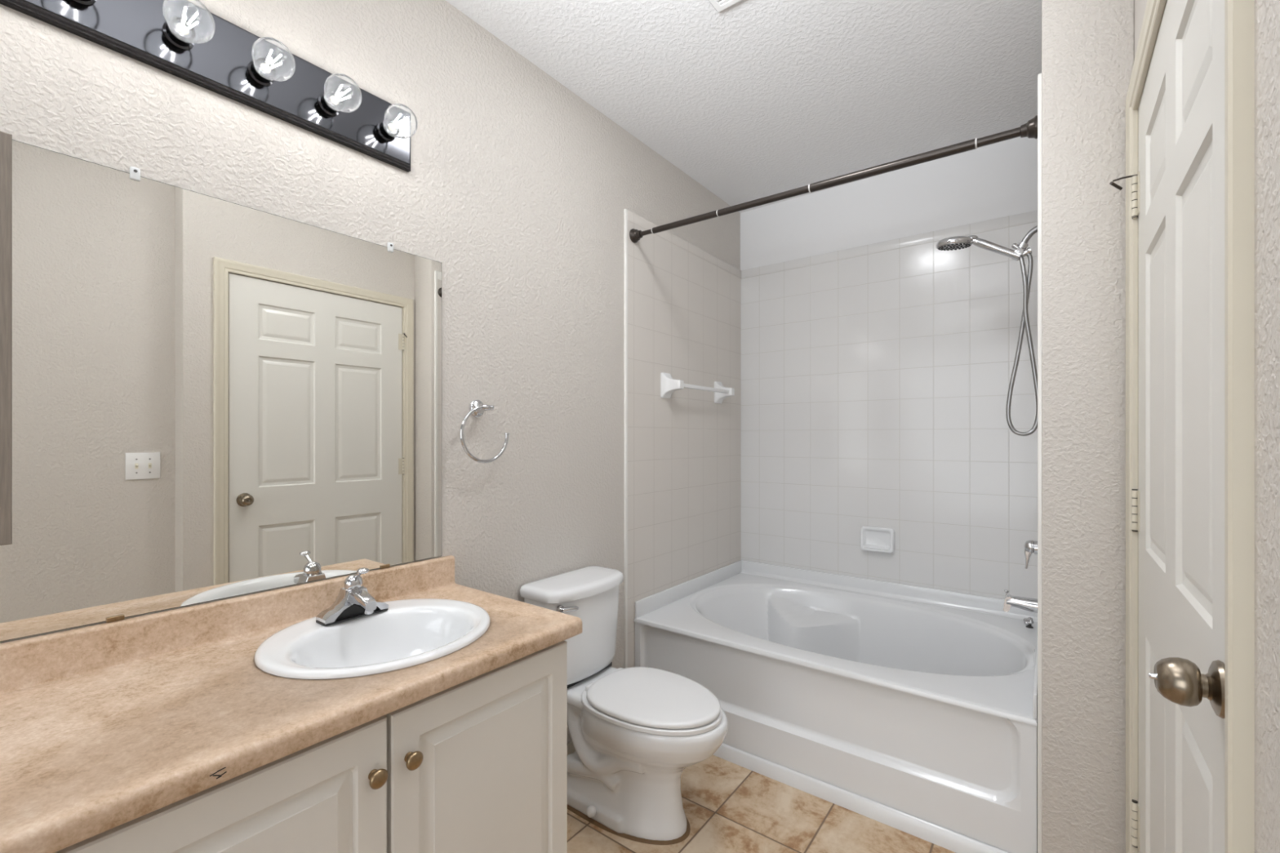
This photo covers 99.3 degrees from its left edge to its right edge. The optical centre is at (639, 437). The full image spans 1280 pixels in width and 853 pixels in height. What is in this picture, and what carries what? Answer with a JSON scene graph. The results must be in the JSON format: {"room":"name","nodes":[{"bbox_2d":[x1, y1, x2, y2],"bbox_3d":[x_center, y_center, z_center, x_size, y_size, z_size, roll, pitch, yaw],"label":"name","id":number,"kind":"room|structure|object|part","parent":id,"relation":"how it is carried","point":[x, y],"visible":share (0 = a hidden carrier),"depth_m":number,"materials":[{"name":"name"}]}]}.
{"room":"bathroom","nodes":[
{"label":"bathroom","id":0,"kind":"room"},
{"bbox_2d":[0,0,741,742],"bbox_3d":[-0.721,-0.042,1.587,0.129,2.588,4.459,0,0,37],"label":"wall","id":1,"kind":"structure","parent":0,"point":[528,198],"depth_m":1.85,"materials":[{"name":"beige paint"}]},
{"bbox_2d":[0,131,12,545],"bbox_3d":[-1.208,-0.168,0.797,0.056,0.701,0.372,0,0,37],"label":"medicine cabinet","id":2,"kind":"object","parent":1,"relation":"attached to","point":[6,139],"visible":1,"depth_m":0.92,"materials":[{"name":"grey wood"}]},
{"bbox_2d":[0,0,417,172],"bbox_3d":[-0.886,-0.847,1.159,0.142,0.166,0.914,0,0,37],"label":"vanity light","id":3,"kind":"object","parent":1,"relation":"attached to","point":[182,39],"visible":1,"depth_m":1.21,"materials":[{"name":"grey metal"}]},
{"bbox_2d":[71,0,96,5],"bbox_3d":[-1.039,-0.838,1.006,0.035,0.052,0.052,0,0,37],"label":"bulb socket","id":4,"kind":"object","parent":3,"relation":"attached to","point":[74,2],"depth_m":1.02,"materials":[{"name":"grey metal"}]},
{"bbox_2d":[162,17,195,49],"bbox_3d":[-0.949,-0.838,1.123,0.035,0.052,0.052,0,0,37],"label":"bulb socket","id":5,"kind":"object","parent":3,"relation":"attached to","point":[171,40],"depth_m":1.12,"materials":[{"name":"grey metal"}]},
{"bbox_3d":[-0.939,-0.838,1.115,0.022,0.024,0.024,0,0,37],"label":"bulb stem","id":6,"kind":"part","parent":3,"relation":"part of","materials":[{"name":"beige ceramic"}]},
{"bbox_3d":[-0.912,-0.838,1.095,0.106,0.081,0.081,0,0,37],"label":"light bulb","id":7,"kind":"part","parent":3,"relation":"part of","materials":[{"name":"clear glass"}]},
{"bbox_2d":[247,57,276,86],"bbox_3d":[-0.860,-0.838,1.241,0.035,0.052,0.052,0,0,37],"label":"bulb socket","id":8,"kind":"object","parent":3,"relation":"attached to","point":[257,76],"depth_m":1.23,"materials":[{"name":"grey metal"}]},
{"bbox_3d":[-0.849,-0.838,1.233,0.022,0.024,0.024,0,0,37],"label":"bulb stem","id":9,"kind":"part","parent":3,"relation":"part of","materials":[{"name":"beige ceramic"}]},
{"bbox_3d":[-0.823,-0.838,1.213,0.106,0.081,0.081,0,0,37],"label":"light bulb","id":10,"kind":"part","parent":3,"relation":"part of","materials":[{"name":"clear glass"}]},
{"bbox_2d":[317,90,343,116],"bbox_3d":[-0.771,-0.838,1.359,0.035,0.052,0.052,0,0,37],"label":"bulb socket","id":11,"kind":"object","parent":3,"relation":"attached to","point":[327,104],"depth_m":1.35,"materials":[{"name":"grey metal"}]},
{"bbox_3d":[-0.760,-0.838,1.351,0.022,0.024,0.024,0,0,37],"label":"bulb stem","id":12,"kind":"part","parent":3,"relation":"part of","materials":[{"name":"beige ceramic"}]},
{"bbox_3d":[-0.733,-0.838,1.331,0.106,0.081,0.081,0,0,37],"label":"light bulb","id":13,"kind":"part","parent":3,"relation":"part of","materials":[{"name":"clear glass"}]},
{"bbox_2d":[377,119,399,142],"bbox_3d":[-0.681,-0.838,1.477,0.035,0.052,0.052,0,0,37],"label":"bulb socket","id":14,"kind":"object","parent":3,"relation":"attached to","point":[386,131],"depth_m":1.47,"materials":[{"name":"grey metal"}]},
{"bbox_3d":[-0.670,-0.838,1.469,0.022,0.024,0.024,0,0,37],"label":"bulb stem","id":15,"kind":"part","parent":3,"relation":"part of","materials":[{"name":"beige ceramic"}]},
{"bbox_3d":[-0.644,-0.838,1.449,0.106,0.081,0.081,0,0,37],"label":"light bulb","id":16,"kind":"part","parent":3,"relation":"part of","materials":[{"name":"clear glass"}]},
{"bbox_2d":[0,139,441,641],"bbox_3d":[-0.978,-0.091,1.148,0.010,0.906,1.250,0,0,37],"label":"wall mirror","id":17,"kind":"object","parent":1,"relation":"attached to","point":[214,398],"visible":1,"depth_m":1.18,"materials":[{"name":"grey mirror"}]},
{"bbox_2d":[0,555,455,695],"bbox_3d":[-0.965,0.404,1.146,0.028,0.082,1.301,0,0,37],"label":"backsplash","id":18,"kind":"structure","parent":1,"relation":"attached to","point":[38,660],"depth_m":1.14,"materials":[{"name":"beige stone"}]},
{"bbox_2d":[459,400,509,462],"bbox_3d":[-0.505,-0.020,1.732,0.059,0.202,0.185,0,0,37],"label":"towel ring","id":19,"kind":"object","parent":1,"relation":"attached to","point":[477,408],"visible":1,"depth_m":1.72,"materials":[{"name":"silver metal"}]},
{"bbox_2d":[567,740,575,755],"bbox_3d":[-0.325,1.211,2.008,0.012,0.082,0.859,0,0,37],"label":"baseboard","id":20,"kind":"structure","parent":1,"relation":"attached to","point":[571,749],"depth_m":2.08,"materials":[{"name":"beige paint"}]},
{"bbox_3d":[0.272,0.155,2.799,0.008,2.193,1.089,0,0,37],"label":"tile panel","id":21,"kind":"part","parent":1,"relation":"part of","materials":[{"name":"white tile"}]},
{"bbox_2d":[660,372,734,404],"bbox_3d":[0.313,-0.247,2.768,0.094,0.120,0.590,0,0,37],"label":"towel bar","id":22,"kind":"object","parent":1,"relation":"attached to","point":[668,385],"visible":1,"depth_m":2.60,"materials":[{"name":"white ceramic"}]},
{"bbox_3d":[0.159,-0.247,2.565,0.094,0.120,0.080,0,0,37],"label":"post","id":23,"kind":"part","parent":22,"relation":"part of","materials":[{"name":"white ceramic"}]},
{"bbox_3d":[0.332,-0.247,2.754,0.018,0.018,0.490,0,0,37],"label":"rod","id":24,"kind":"part","parent":22,"relation":"part of","materials":[{"name":"white plastic"}]},
{"bbox_3d":[0.467,-0.247,2.971,0.094,0.120,0.080,0,0,37],"label":"post","id":25,"kind":"part","parent":22,"relation":"part of","materials":[{"name":"white ceramic"}]},
{"bbox_2d":[629,115,1037,243],"bbox_3d":[0.543,-0.878,1.958,1.440,0.080,0.060,0,0,38],"label":"shower rod","id":26,"kind":"object","parent":1,"relation":"attached to","point":[1029,130],"visible":0.98,"depth_m":1.79,"materials":[{"name":"brown metal"}]},
{"bbox_3d":[0.023,-0.887,2.357,0.085,0.020,0.020,0,0,37],"label":"rod","id":27,"kind":"part","parent":26,"relation":"part of","materials":[{"name":"brown metal"}]},
{"bbox_3d":[1.044,-0.870,1.572,0.120,0.027,0.026,0,0,37],"label":"rod","id":28,"kind":"part","parent":26,"relation":"part of","materials":[{"name":"brown metal"}]},
{"bbox_2d":[444,0,1041,213],"bbox_3d":[0.033,-1.386,1.016,2.020,0.100,4.459,0,0,37],"label":"ceiling","id":29,"kind":"structure","parent":0,"point":[750,100],"depth_m":2.00,"materials":[{"name":"white paint"}]},
{"bbox_2d":[708,0,740,12],"bbox_3d":[0.271,-1.329,1.488,0.300,0.014,0.300,0,0,37],"label":"ceiling vent","id":30,"kind":"object","parent":29,"relation":"in","point":[719,5],"visible":1,"depth_m":1.66,"materials":[{"name":"white plastic"}]},
{"bbox_2d":[567,755,955,852],"bbox_3d":[0.033,1.302,1.016,2.020,0.100,4.459,0,0,37],"label":"floor","id":31,"kind":"structure","parent":0,"point":[729,807],"depth_m":1.76,"materials":[{"name":"tile"}]},
{"bbox_2d":[53,640,567,852],"bbox_3d":[-0.754,0.868,0.985,0.562,0.767,1.258,0,0,37],"label":"vanity cabinet","id":32,"kind":"object","parent":31,"relation":"on","point":[478,764],"visible":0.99,"depth_m":1.01,"materials":[{"name":"white wood"}]},
{"bbox_3d":[-0.589,0.813,0.799,0.019,0.627,0.438,0,0,37],"label":"cabinet door","id":33,"kind":"part","parent":32,"relation":"part of","materials":[{"name":"white wood"}]},
{"bbox_2d":[0,555,582,852],"bbox_3d":[-0.755,0.423,0.987,0.555,0.121,1.301,0,0,37],"label":"countertop","id":34,"kind":"structure","parent":32,"relation":"on","point":[104,726],"depth_m":0.93,"materials":[{"name":"beige stone"}]},
{"bbox_2d":[254,598,489,679],"bbox_3d":[-0.583,0.511,1.234,0.448,0.157,0.480,0,0,37],"label":"sink","id":35,"kind":"object","parent":34,"relation":"in","point":[411,632],"visible":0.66,"depth_m":1.28,"materials":[{"name":"white ceramic"}]},
{"bbox_2d":[315,567,388,626],"bbox_3d":[-0.675,0.373,1.307,0.114,0.123,0.154,0,0,37],"label":"faucet","id":36,"kind":"object","parent":35,"relation":"on","point":[353,601],"visible":1,"depth_m":1.29,"materials":[{"name":"silver metal"}]},
{"bbox_3d":[-0.700,0.414,1.326,0.035,0.033,0.112,0,0,37],"label":"arch shadow plate","id":37,"kind":"part","parent":36,"relation":"part of","materials":[{"name":"black rubber"}]},
{"bbox_3d":[-0.673,0.329,1.306,0.059,0.034,0.028,0,0,37],"label":"lever","id":38,"kind":"part","parent":36,"relation":"part of","materials":[{"name":"silver metal"}]},
{"bbox_3d":[-0.657,0.392,1.294,0.069,0.045,0.033,0,0,37],"label":"spout","id":39,"kind":"part","parent":36,"relation":"part of","materials":[{"name":"silver metal"}]},
{"bbox_3d":[-0.454,0.588,0.939,0.028,0.032,0.032,0,0,37],"label":"door knob","id":40,"kind":"part","parent":32,"relation":"part of","materials":[{"name":"gold metal"}]},
{"bbox_3d":[-0.414,0.588,0.992,0.028,0.032,0.032,0,0,37],"label":"door knob","id":41,"kind":"part","parent":32,"relation":"part of","materials":[{"name":"gold metal"}]},
{"bbox_3d":[-0.318,0.813,1.157,0.019,0.627,0.444,0,0,37],"label":"cabinet door","id":42,"kind":"part","parent":32,"relation":"part of","materials":[{"name":"white wood"}]},
{"bbox_2d":[520,565,728,844],"bbox_3d":[-0.034,0.879,1.819,0.689,0.745,0.392,0,0,37],"label":"toilet","id":43,"kind":"object","parent":31,"relation":"on","point":[634,731],"visible":0.96,"depth_m":1.74,"materials":[{"name":"white ceramic"}]},
{"bbox_3d":[-0.240,0.568,1.800,0.075,0.026,0.033,0,0,-23],"label":"flush lever","id":44,"kind":"part","parent":43,"relation":"part of","materials":[{"name":"silver metal"}]},
{"bbox_3d":[-0.226,0.694,1.964,0.190,0.300,0.368,0,0,37],"label":"tank","id":45,"kind":"part","parent":43,"relation":"part of","materials":[{"name":"white ceramic"}]},
{"bbox_3d":[-0.224,0.527,1.963,0.213,0.041,0.392,0,0,37],"label":"tank lid","id":46,"kind":"part","parent":43,"relation":"part of","materials":[{"name":"white ceramic"}]},
{"bbox_3d":[-0.015,1.055,1.822,0.661,0.394,0.359,0,0,37],"label":"bowl","id":47,"kind":"part","parent":43,"relation":"part of","materials":[{"name":"white ceramic"}]},
{"bbox_3d":[0.043,0.859,1.768,0.475,0.016,0.354,0,0,37],"label":"seat","id":48,"kind":"part","parent":43,"relation":"part of","materials":[{"name":"white plastic"}]},
{"bbox_3d":[0.049,0.839,1.763,0.444,0.020,0.346,0,0,37],"label":"seat lid","id":49,"kind":"part","parent":43,"relation":"part of","materials":[{"name":"white plastic"}]},
{"bbox_2d":[634,560,1037,852],"bbox_3d":[0.855,0.988,2.371,1.436,0.527,1.049,0,0,37],"label":"bathtub","id":50,"kind":"object","parent":31,"relation":"on","point":[911,709],"depth_m":1.99,"materials":[{"name":"white ceramic"}]},
{"bbox_3d":[1.627,0.774,2.276,0.036,0.042,0.034,0,0,37],"label":"drain knob","id":51,"kind":"part","parent":50,"relation":"part of","materials":[{"name":"silver metal"}]},
{"bbox_3d":[1.632,0.787,2.276,0.026,0.016,0.026,0,0,37],"label":"knob stem","id":52,"kind":"part","parent":50,"relation":"part of","materials":[{"name":"grey metal"}]},
{"bbox_2d":[740,136,1037,599],"bbox_3d":[1.212,-0.042,2.840,1.456,2.588,0.128,0,0,37],"label":"wall","id":53,"kind":"structure","parent":0,"point":[877,360],"depth_m":2.71,"materials":[{"name":"white tile"}]},
{"bbox_2d":[860,525,894,553],"bbox_3d":[1.198,0.516,2.747,0.160,0.122,0.036,0,0,37],"label":"soap dish","id":54,"kind":"object","parent":53,"relation":"attached to","point":[875,539],"visible":1,"depth_m":2.75,"materials":[{"name":"white ceramic"}]},
{"bbox_2d":[1037,0,1134,852],"bbox_3d":[1.525,-0.042,1.902,0.194,2.588,1.244,0,0,37],"label":"wall","id":55,"kind":"structure","parent":0,"point":[1088,46],"depth_m":1.41,"materials":[{"name":"beige paint"}]},
{"bbox_2d":[936,225,1037,435],"bbox_3d":[1.305,-0.394,2.047,0.336,0.777,0.127,0,0,37],"label":"handheld shower","id":56,"kind":"object","parent":55,"relation":"attached to","point":[958,242],"visible":0.91,"depth_m":1.98,"materials":[{"name":"silver metal"}]},
{"bbox_3d":[1.412,-0.737,1.966,0.066,0.091,0.060,0,0,37],"label":"shower arm","id":57,"kind":"part","parent":56,"relation":"part of","materials":[{"name":"silver metal"}]},
{"bbox_2d":[1003,589,1037,613],"bbox_3d":[1.393,0.602,1.981,0.114,0.076,0.048,0,0,37],"label":"tub spout","id":58,"kind":"object","parent":55,"relation":"attached to","point":[1028,604],"visible":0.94,"depth_m":1.97,"materials":[{"name":"silver metal"}]},
{"bbox_3d":[1.356,0.576,2.009,0.018,0.024,0.018,0,0,37],"label":"diverter pull","id":59,"kind":"part","parent":58,"relation":"part of","materials":[{"name":"silver metal"}]},
{"bbox_2d":[1024,540,1037,568],"bbox_3d":[1.418,0.400,1.962,0.050,0.151,0.144,0,0,37],"label":"shower valve","id":60,"kind":"object","parent":55,"relation":"attached to","point":[1030,546],"visible":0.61,"depth_m":1.96,"materials":[{"name":"silver metal"}]},
{"bbox_3d":[1.409,0.438,1.969,0.025,0.076,0.020,0,0,37],"label":"valve lever","id":61,"kind":"part","parent":60,"relation":"part of","materials":[{"name":"silver metal"}]},
{"bbox_2d":[1134,0,1279,852],"bbox_3d":[1.370,-0.042,1.323,0.259,2.588,2.354,0,0,37],"label":"wall","id":62,"kind":"structure","parent":0,"point":[1267,12],"depth_m":0.52,"materials":[{"name":"beige paint"}]},
{"bbox_2d":[1138,0,1167,106],"bbox_3d":[0.945,0.229,0.925,0.059,2.045,0.880,0,0,37],"label":"trim","id":63,"kind":"structure","parent":62,"relation":"attached to","point":[1166,0],"depth_m":1.10,"materials":[{"name":"beige paint"}]},
{"bbox_2d":[1109,0,1224,852],"bbox_3d":[0.912,0.232,0.958,0.101,2.024,0.876,0,0,37],"label":"door","id":64,"kind":"structure","parent":62,"relation":"in","point":[1177,196],"depth_m":0.86,"materials":[{"name":"white paint"}]},
{"bbox_3d":[0.688,0.301,0.655,0.022,0.066,0.066,0,0,37],"label":"knob","id":65,"kind":"part","parent":64,"relation":"part of","materials":[{"name":"silver metal"}]},
{"bbox_2d":[1125,0,1254,852],"bbox_3d":[0.914,0.207,0.949,0.018,2.090,0.987,0,0,37],"label":"trim","id":66,"kind":"structure","parent":62,"relation":"attached to","point":[1239,15],"depth_m":0.56,"materials":[{"name":"beige paint"}]}
]}

